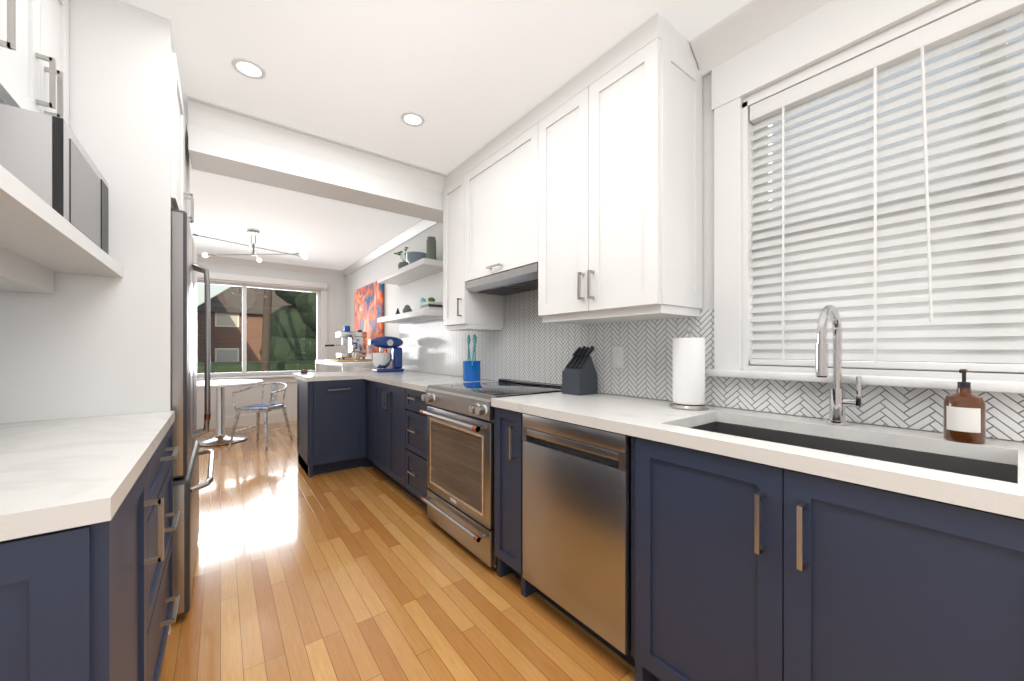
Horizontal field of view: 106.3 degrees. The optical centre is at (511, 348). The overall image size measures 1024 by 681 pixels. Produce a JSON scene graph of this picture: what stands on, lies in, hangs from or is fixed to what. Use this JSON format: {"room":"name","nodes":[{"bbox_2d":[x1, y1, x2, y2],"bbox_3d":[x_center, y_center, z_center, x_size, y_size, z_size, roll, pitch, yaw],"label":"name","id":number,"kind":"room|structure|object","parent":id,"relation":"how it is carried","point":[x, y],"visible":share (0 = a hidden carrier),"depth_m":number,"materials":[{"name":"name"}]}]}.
{"room":"kitchen","nodes":[
{"label":"kitchen","id":0,"kind":"room"},
{"bbox_2d":[197,260,345,418],"bbox_3d":[-4.245,-0.090,5.779,3.525,2.520,0.140,0,0,-37],"label":"wall","id":1,"kind":"structure","parent":0,"point":[336,305],"depth_m":6.14,"materials":[{"name":"white paint"}]},
{"bbox_2d":[197,411,296,429],"bbox_3d":[-4.197,1.090,5.715,3.265,0.160,0.019,0,0,-37],"label":"baseboard","id":2,"kind":"structure","parent":1,"relation":"attached to","point":[248,420],"depth_m":5.85,"materials":[{"name":"white paint"}]},
{"bbox_2d":[197,279,326,383],"bbox_3d":[-4.086,-0.275,5.838,2.370,1.630,0.160,0,0,-37],"label":"window","id":3,"kind":"structure","parent":1,"relation":"in","point":[283,378],"depth_m":6.05,"materials":[{"name":"white paint"}]},
{"bbox_2d":[197,271,327,289],"bbox_3d":[-4.026,-1.043,5.776,2.301,0.120,0.086,0,0,-37],"label":"window valance","id":4,"kind":"object","parent":3,"relation":"attached to","point":[225,277],"visible":0.58,"depth_m":5.89,"materials":[{"name":"white"}]},
{"bbox_2d":[197,253,341,275],"bbox_3d":[-4.190,-1.308,5.686,3.120,0.085,0.075,0,0,-37],"label":"crown molding","id":5,"kind":"structure","parent":1,"relation":"attached to","point":[220,259],"depth_m":5.98,"materials":[{"name":"white paint"}]},
{"bbox_2d":[160,421,634,680],"bbox_3d":[-1.656,1.195,2.384,3.545,0.050,8.600,0,0,-37],"label":"floor","id":6,"kind":"structure","parent":0,"point":[364,573],"depth_m":1.81,"materials":[{"name":"brown wood"}]},
{"bbox_2d":[0,411,179,680],"bbox_3d":[-1.288,0.713,0.930,0.692,0.915,1.160,0,0,-37],"label":"base cabinet","id":7,"kind":"object","parent":6,"relation":"on","point":[88,523],"visible":1,"depth_m":0.72,"materials":[{"name":"blue wood"}]},
{"bbox_2d":[0,0,193,634],"bbox_3d":[-1.940,-0.089,1.792,0.698,2.518,0.999,0,0,-37],"label":"wall","id":8,"kind":"structure","parent":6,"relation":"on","point":[77,345],"depth_m":1.48,"materials":[{"name":"white paint"}]},
{"bbox_2d":[171,209,214,617],"bbox_3d":[-1.895,0.281,1.829,0.753,1.753,0.911,0,0,-37],"label":"refrigerator","id":9,"kind":"object","parent":6,"relation":"on","point":[185,268],"visible":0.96,"depth_m":1.64,"materials":[{"name":"grey metal"}]},
{"bbox_2d":[197,379,262,446],"bbox_3d":[-3.688,0.796,4.859,0.910,0.746,0.910,0,0,-37],"label":"dining table","id":10,"kind":"object","parent":6,"relation":"on","point":[220,437],"visible":0.71,"depth_m":4.82,"materials":[{"name":"silver metal"}]},
{"bbox_2d":[228,382,292,449],"bbox_3d":[-3.036,0.800,4.674,0.492,0.742,0.518,0,0,3],"label":"dining chair","id":11,"kind":"object","parent":6,"relation":"on","point":[272,405],"visible":1,"depth_m":4.60,"materials":[{"name":"silver metal"}]},
{"bbox_2d":[297,378,356,477],"bbox_3d":[-1.832,0.733,3.876,0.510,0.876,0.670,0,0,-37],"label":"base cabinet","id":12,"kind":"object","parent":6,"relation":"on","point":[326,407],"depth_m":3.60,"materials":[{"name":"blue wood"}]},
{"bbox_2d":[293,370,424,381],"bbox_3d":[-1.609,0.275,4.058,1.145,0.040,0.710,0,0,-37],"label":"countertop","id":13,"kind":"structure","parent":12,"relation":"on","point":[345,374],"depth_m":3.81,"materials":[{"name":"white stone"}]},
{"bbox_2d":[300,369,308,373],"bbox_3d":[-2.119,0.229,3.916,0.080,0.050,0.080,0,0,-37],"label":"bowl","id":14,"kind":"object","parent":13,"relation":"on","point":[304,371],"visible":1,"depth_m":3.89,"materials":[{"name":"brown ceramic"}]},
{"bbox_2d":[368,336,403,371],"bbox_3d":[-1.385,0.058,4.247,0.379,0.393,0.224,0,0,-37],"label":"stand mixer","id":15,"kind":"object","parent":13,"relation":"on","point":[381,362],"visible":1,"depth_m":4.18,"materials":[{"name":"blue metal"}]},
{"bbox_2d":[361,374,492,393],"bbox_3d":[-0.759,0.275,3.356,0.640,0.040,1.435,0,0,-37],"label":"countertop","id":16,"kind":"structure","parent":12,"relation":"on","point":[421,382],"depth_m":3.18,"materials":[{"name":"white stone"}]},
{"bbox_2d":[463,334,480,380],"bbox_3d":[-0.328,0.070,3.078,0.146,0.367,0.309,0,0,-37],"label":"utensil crock","id":17,"kind":"object","parent":16,"relation":"on","point":[472,370],"visible":1,"depth_m":3.01,"materials":[{"name":"blue ceramic"}]},
{"bbox_2d":[315,360,391,371],"bbox_3d":[-2.185,0.667,5.246,0.623,1.005,1.600,0,0,-37],"label":"bar shelf","id":18,"kind":"object","parent":6,"relation":"on","point":[343,365],"visible":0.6,"depth_m":4.60,"materials":[{"name":"white stone"}]},
{"bbox_2d":[324,359,370,361],"bbox_3d":[-2.140,0.155,5.143,0.510,0.019,0.920,0,0,-37],"label":"cutting board","id":19,"kind":"object","parent":18,"relation":"on","point":[350,360],"visible":0.92,"depth_m":4.82,"materials":[{"name":"brown wood"}]},
{"bbox_2d":[324,326,366,359],"bbox_3d":[-2.275,-0.085,5.234,0.505,0.460,0.360,0,0,-37],"label":"espresso machine","id":20,"kind":"object","parent":19,"relation":"on","point":[354,341],"visible":0.98,"depth_m":5.22,"materials":[{"name":"silver metal"}]},
{"bbox_2d":[352,352,358,359],"bbox_3d":[-2.021,0.095,4.978,0.084,0.100,0.110,0,0,-37],"label":"milk jug","id":21,"kind":"object","parent":19,"relation":"on","point":[355,356],"visible":0.98,"depth_m":4.95,"materials":[{"name":"silver metal"}]},
{"bbox_2d":[357,378,372,466],"bbox_3d":[-1.120,0.733,3.797,0.681,0.876,0.357,0,0,-37],"label":"base cabinet","id":22,"kind":"object","parent":6,"relation":"on","point":[364,385],"depth_m":3.73,"materials":[{"name":"blue wood"}]},
{"bbox_2d":[373,382,400,486],"bbox_3d":[-0.792,0.733,3.413,0.624,0.876,0.761,0,0,-37],"label":"base cabinet","id":23,"kind":"object","parent":6,"relation":"on","point":[386,399],"depth_m":3.23,"materials":[{"name":"blue wood"}]},
{"bbox_2d":[401,386,504,519],"bbox_3d":[-0.460,0.733,2.976,0.624,0.876,0.457,0,0,-37],"label":"base cabinet","id":24,"kind":"object","parent":6,"relation":"on","point":[413,424],"depth_m":2.81,"materials":[{"name":"blue wood"}]},
{"bbox_2d":[420,379,561,567],"bbox_3d":[-0.117,0.685,2.453,0.700,0.910,0.770,0,0,-37],"label":"range oven","id":25,"kind":"object","parent":6,"relation":"on","point":[459,500],"visible":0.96,"depth_m":2.21,"materials":[{"name":"silver metal"}]},
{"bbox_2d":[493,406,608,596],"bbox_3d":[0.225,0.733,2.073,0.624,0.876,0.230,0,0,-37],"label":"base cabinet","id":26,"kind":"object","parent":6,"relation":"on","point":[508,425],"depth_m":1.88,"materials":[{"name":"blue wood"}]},
{"bbox_2d":[491,392,1023,521],"bbox_3d":[0.671,0.275,1.473,0.640,0.040,1.735,0,0,-37],"label":"countertop","id":27,"kind":"structure","parent":26,"relation":"on","point":[653,420],"depth_m":1.09,"materials":[{"name":"white stone"}]},
{"bbox_2d":[522,413,630,654],"bbox_3d":[0.461,0.682,1.740,0.602,0.766,0.573,0,0,-37],"label":"dishwasher","id":28,"kind":"object","parent":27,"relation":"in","point":[577,521],"visible":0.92,"depth_m":1.50,"materials":[{"name":"grey metal"}]},
{"bbox_2d":[562,346,596,395],"bbox_3d":[0.384,0.119,2.174,0.150,0.270,0.130,0,0,-37],"label":"knife block","id":29,"kind":"object","parent":27,"relation":"on","point":[579,375],"visible":1,"depth_m":2.13,"materials":[{"name":"grey plastic"}]},
{"bbox_2d":[669,326,708,409],"bbox_3d":[0.762,0.078,1.658,0.156,0.352,0.156,0,0,-37],"label":"paper towel holder","id":30,"kind":"object","parent":27,"relation":"on","point":[688,373],"visible":1,"depth_m":1.60,"materials":[{"name":"white paper"}]},
{"bbox_2d":[815,305,861,424],"bbox_3d":[1.050,0.055,1.241,0.216,0.398,0.092,0,0,-37],"label":"faucet","id":31,"kind":"object","parent":27,"relation":"on","point":[838,401],"visible":1,"depth_m":1.28,"materials":[{"name":"silver metal"}]},
{"bbox_2d":[690,421,1017,483],"bbox_3d":[0.891,0.401,1.141,0.416,0.209,0.756,0,0,-37],"label":"sink basin","id":32,"kind":"object","parent":27,"relation":"in","point":[983,469],"depth_m":1.17,"materials":[{"name":"grey metal"}]},
{"bbox_2d":[943,369,985,443],"bbox_3d":[1.247,0.155,1.060,0.078,0.198,0.076,0,0,-37],"label":"soap bottle","id":33,"kind":"object","parent":27,"relation":"on","point":[964,414],"visible":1,"depth_m":1.04,"materials":[{"name":"orange glass"}]},
{"bbox_2d":[120,0,751,269],"bbox_3d":[-1.656,-1.390,2.384,3.545,0.080,8.600,0,0,-37],"label":"ceiling","id":34,"kind":"structure","parent":0,"point":[466,79],"depth_m":1.89,"materials":[{"name":"white paint"}]},
{"bbox_2d":[231,58,265,79],"bbox_3d":[-1.267,-1.347,1.851,0.140,0.005,0.140,0,0,-37],"label":"recessed light","id":35,"kind":"object","parent":34,"relation":"in","point":[248,68],"visible":1,"depth_m":1.84,"materials":[{"name":"white plastic"}]},
{"bbox_2d":[192,229,307,262],"bbox_3d":[-2.965,-1.200,4.403,1.178,0.299,1.114,0,0,-37],"label":"sputnik chandelier","id":36,"kind":"object","parent":34,"relation":"hanging from","point":[255,233],"visible":0.92,"depth_m":4.39,"materials":[{"name":"silver metal"}]},
{"bbox_2d":[187,94,446,223],"bbox_3d":[-1.081,-1.220,2.754,1.888,0.260,0.365,0,0,-37],"label":"ceiling beam","id":37,"kind":"structure","parent":34,"relation":"attached to","point":[223,140],"depth_m":2.46,"materials":[{"name":"white paint"}]},
{"bbox_2d":[400,112,424,126],"bbox_3d":[-0.583,-1.347,2.257,0.140,0.005,0.140,0,0,-37],"label":"recessed light","id":38,"kind":"object","parent":34,"relation":"in","point":[413,119],"visible":1,"depth_m":2.25,"materials":[{"name":"white plastic"}]},
{"bbox_2d":[346,0,1023,441],"bbox_3d":[-0.310,-0.090,3.405,0.127,2.520,8.600,0,0,-37],"label":"wall","id":39,"kind":"structure","parent":0,"point":[410,294],"depth_m":1.74,"materials":[{"name":"white paint"}]},
{"bbox_2d":[354,281,383,353],"bbox_3d":[-2.115,-0.430,5.638,0.038,1.000,1.300,0,0,-37],"label":"painting","id":40,"kind":"object","parent":39,"relation":"attached to","point":[368,305],"visible":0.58,"depth_m":5.48,"materials":[{"name":"multicoloured paint"}]},
{"bbox_2d":[342,219,437,275],"bbox_3d":[-1.704,-1.308,5.069,0.075,0.085,4.065,0,0,-37],"label":"crown molding","id":41,"kind":"structure","parent":39,"relation":"attached to","point":[416,229],"depth_m":4.79,"materials":[{"name":"white paint"}]},
{"bbox_2d":[378,309,442,323],"bbox_3d":[-1.103,-0.332,4.122,0.258,0.067,1.300,0,0,-37],"label":"floating shelf","id":42,"kind":"object","parent":39,"relation":"attached to","point":[417,316],"visible":0.92,"depth_m":3.91,"materials":[{"name":"white wood"}]},
{"bbox_2d":[403,305,411,312],"bbox_3d":[-1.140,-0.423,4.181,0.100,0.115,0.100,0,0,-37],"label":"ginger jar","id":43,"kind":"object","parent":42,"relation":"on","point":[406,308],"visible":0.73,"depth_m":4.14,"materials":[{"name":"grey"}]},
{"bbox_2d":[420,297,442,309],"bbox_3d":[-0.786,-0.433,3.748,0.160,0.134,0.200,0,0,-37],"label":"book stack","id":44,"kind":"object","parent":42,"relation":"on","point":[430,303],"visible":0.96,"depth_m":3.69,"materials":[{"name":"white paper"}]},
{"bbox_2d":[378,258,442,285],"bbox_3d":[-1.103,-0.801,4.122,0.258,0.067,1.300,0,0,-37],"label":"floating shelf","id":45,"kind":"object","parent":39,"relation":"attached to","point":[419,269],"visible":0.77,"depth_m":3.93,"materials":[{"name":"white wood"}]},
{"bbox_2d":[394,247,408,268],"bbox_3d":[-1.171,-0.960,4.196,0.215,0.248,0.259,0,0,-37],"label":"potted plant","id":46,"kind":"object","parent":45,"relation":"on","point":[402,264],"visible":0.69,"depth_m":4.14,"materials":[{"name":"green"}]},
{"bbox_2d":[406,252,425,263],"bbox_3d":[-0.975,-0.901,3.930,0.220,0.131,0.220,0,0,-37],"label":"bowls","id":47,"kind":"object","parent":45,"relation":"on","point":[411,257],"visible":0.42,"depth_m":3.84,"materials":[{"name":"blue"}]},
{"bbox_2d":[426,236,435,259],"bbox_3d":[-0.777,-0.954,3.704,0.094,0.235,0.094,0,0,-37],"label":"jar","id":48,"kind":"object","parent":45,"relation":"on","point":[431,247],"visible":0.77,"depth_m":3.67,"materials":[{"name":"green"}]},
{"bbox_2d":[443,162,503,327],"bbox_3d":[-0.283,-0.764,2.970,0.350,1.167,0.397,0,0,-37],"label":"upper cabinet","id":49,"kind":"object","parent":39,"relation":"attached to","point":[462,308],"depth_m":2.88,"materials":[{"name":"white wood"}]},
{"bbox_2d":[463,113,526,283],"bbox_3d":[0.042,-0.914,2.542,0.350,0.867,0.799,0,0,-37],"label":"upper cabinet","id":50,"kind":"object","parent":39,"relation":"attached to","point":[495,176],"depth_m":2.44,"materials":[{"name":"white wood"}]},
{"bbox_2d":[466,263,537,295],"bbox_3d":[0.042,-0.439,2.543,0.341,0.077,0.776,0,0,-37],"label":"hood insert","id":51,"kind":"object","parent":50,"relation":"attached to","point":[517,280],"visible":0.65,"depth_m":2.47,"materials":[{"name":"silver metal"}]},
{"bbox_2d":[527,12,702,323],"bbox_3d":[0.487,-0.764,1.955,0.350,1.167,0.797,0,0,-37],"label":"upper cabinet","id":52,"kind":"object","parent":39,"relation":"attached to","point":[583,188],"depth_m":1.71,"materials":[{"name":"white wood"}]},
{"bbox_2d":[399,290,1023,440],"bbox_3d":[0.040,-0.089,2.830,0.010,0.682,4.660,0,0,-37],"label":"tile backsplash","id":53,"kind":"structure","parent":39,"relation":"attached to","point":[526,343],"depth_m":1.98,"materials":[{"name":"white tile"}]},
{"bbox_2d":[612,347,622,367],"bbox_3d":[0.579,0.048,2.103,0.007,0.115,0.070,0,0,-37],"label":"electrical outlet plate","id":54,"kind":"object","parent":53,"relation":"attached to","point":[617,357],"visible":1,"depth_m":2.10,"materials":[{"name":"white plastic"}]},
{"bbox_2d":[690,0,1023,393],"bbox_3d":[1.360,-0.615,1.103,0.220,1.470,1.623,0,0,-37],"label":"window","id":55,"kind":"structure","parent":39,"relation":"in","point":[748,49],"depth_m":1.56,"materials":[{"name":"white paint"}]},
{"bbox_2d":[750,0,1023,372],"bbox_3d":[1.384,-0.471,1.101,0.084,1.074,1.270,0,0,-37],"label":"window blind","id":56,"kind":"object","parent":55,"relation":"attached to","point":[921,281],"visible":1,"depth_m":1.25,"materials":[{"name":"white paint"}]},
{"bbox_3d":[-1.531,-0.090,-0.020,0.837,2.520,4.620,0,0,-37],"label":"wall","id":57,"kind":"structure","parent":0,"visible":0},
{"bbox_2d":[0,0,68,124],"bbox_3d":[-1.404,-1.004,0.847,0.408,0.688,1.143,0,0,-37],"label":"upper cabinet","id":58,"kind":"object","parent":57,"relation":"attached to","point":[34,55],"visible":0.79,"depth_m":1.15,"materials":[{"name":"white wood"}]},
{"bbox_2d":[0,165,122,293],"bbox_3d":[-1.366,-0.255,0.881,0.510,0.120,1.135,0,0,-37],"label":"shelf","id":59,"kind":"object","parent":57,"relation":"attached to","point":[41,241],"visible":1,"depth_m":1.04,"materials":[{"name":"white wood"}]},
{"bbox_2d":[0,103,107,253],"bbox_3d":[-1.522,-0.468,1.110,0.418,0.304,0.510,0,0,-37],"label":"microwave","id":60,"kind":"object","parent":59,"relation":"on","point":[46,158],"visible":0.65,"depth_m":1.02,"materials":[{"name":"grey metal"}]},
{"label":"outside","id":61,"kind":"structure","parent":0,"visible":0},
{"bbox_3d":[-23.368,2.395,30.786,80.000,0.050,62.700,0,0,-37],"label":"ground","id":62,"kind":"structure","parent":61,"visible":0},
{"bbox_2d":[197,286,290,361],"bbox_3d":[-17.468,-1.030,25.660,5.800,6.800,8.600,0,0,-37],"label":"house","id":63,"kind":"structure","parent":62,"relation":"on","point":[256,306],"depth_m":21.75,"materials":[{"name":"brick"}]},
{"bbox_2d":[197,360,314,372],"bbox_3d":[-8.756,1.410,13.190,30.000,1.920,1.600,0,0,-37],"label":"hedge","id":64,"kind":"object","parent":62,"relation":"on","point":[253,366],"depth_m":12.55,"materials":[{"name":"green plant"}]},
{"bbox_2d":[260,289,271,371],"bbox_3d":[-9.068,-3.233,11.018,3.622,11.214,3.481,0,0,-37],"label":"tree","id":65,"kind":"object","parent":62,"relation":"on","point":[265,353],"depth_m":11.42,"materials":[{"name":"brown plant"}]},
{"bbox_2d":[259,289,316,360],"bbox_3d":[-8.754,-3.083,17.545,4.624,10.905,4.705,0,0,-37],"label":"fir","id":66,"kind":"object","parent":62,"relation":"on","point":[303,345],"depth_m":16.10,"materials":[{"name":"green plant"}]}
]}

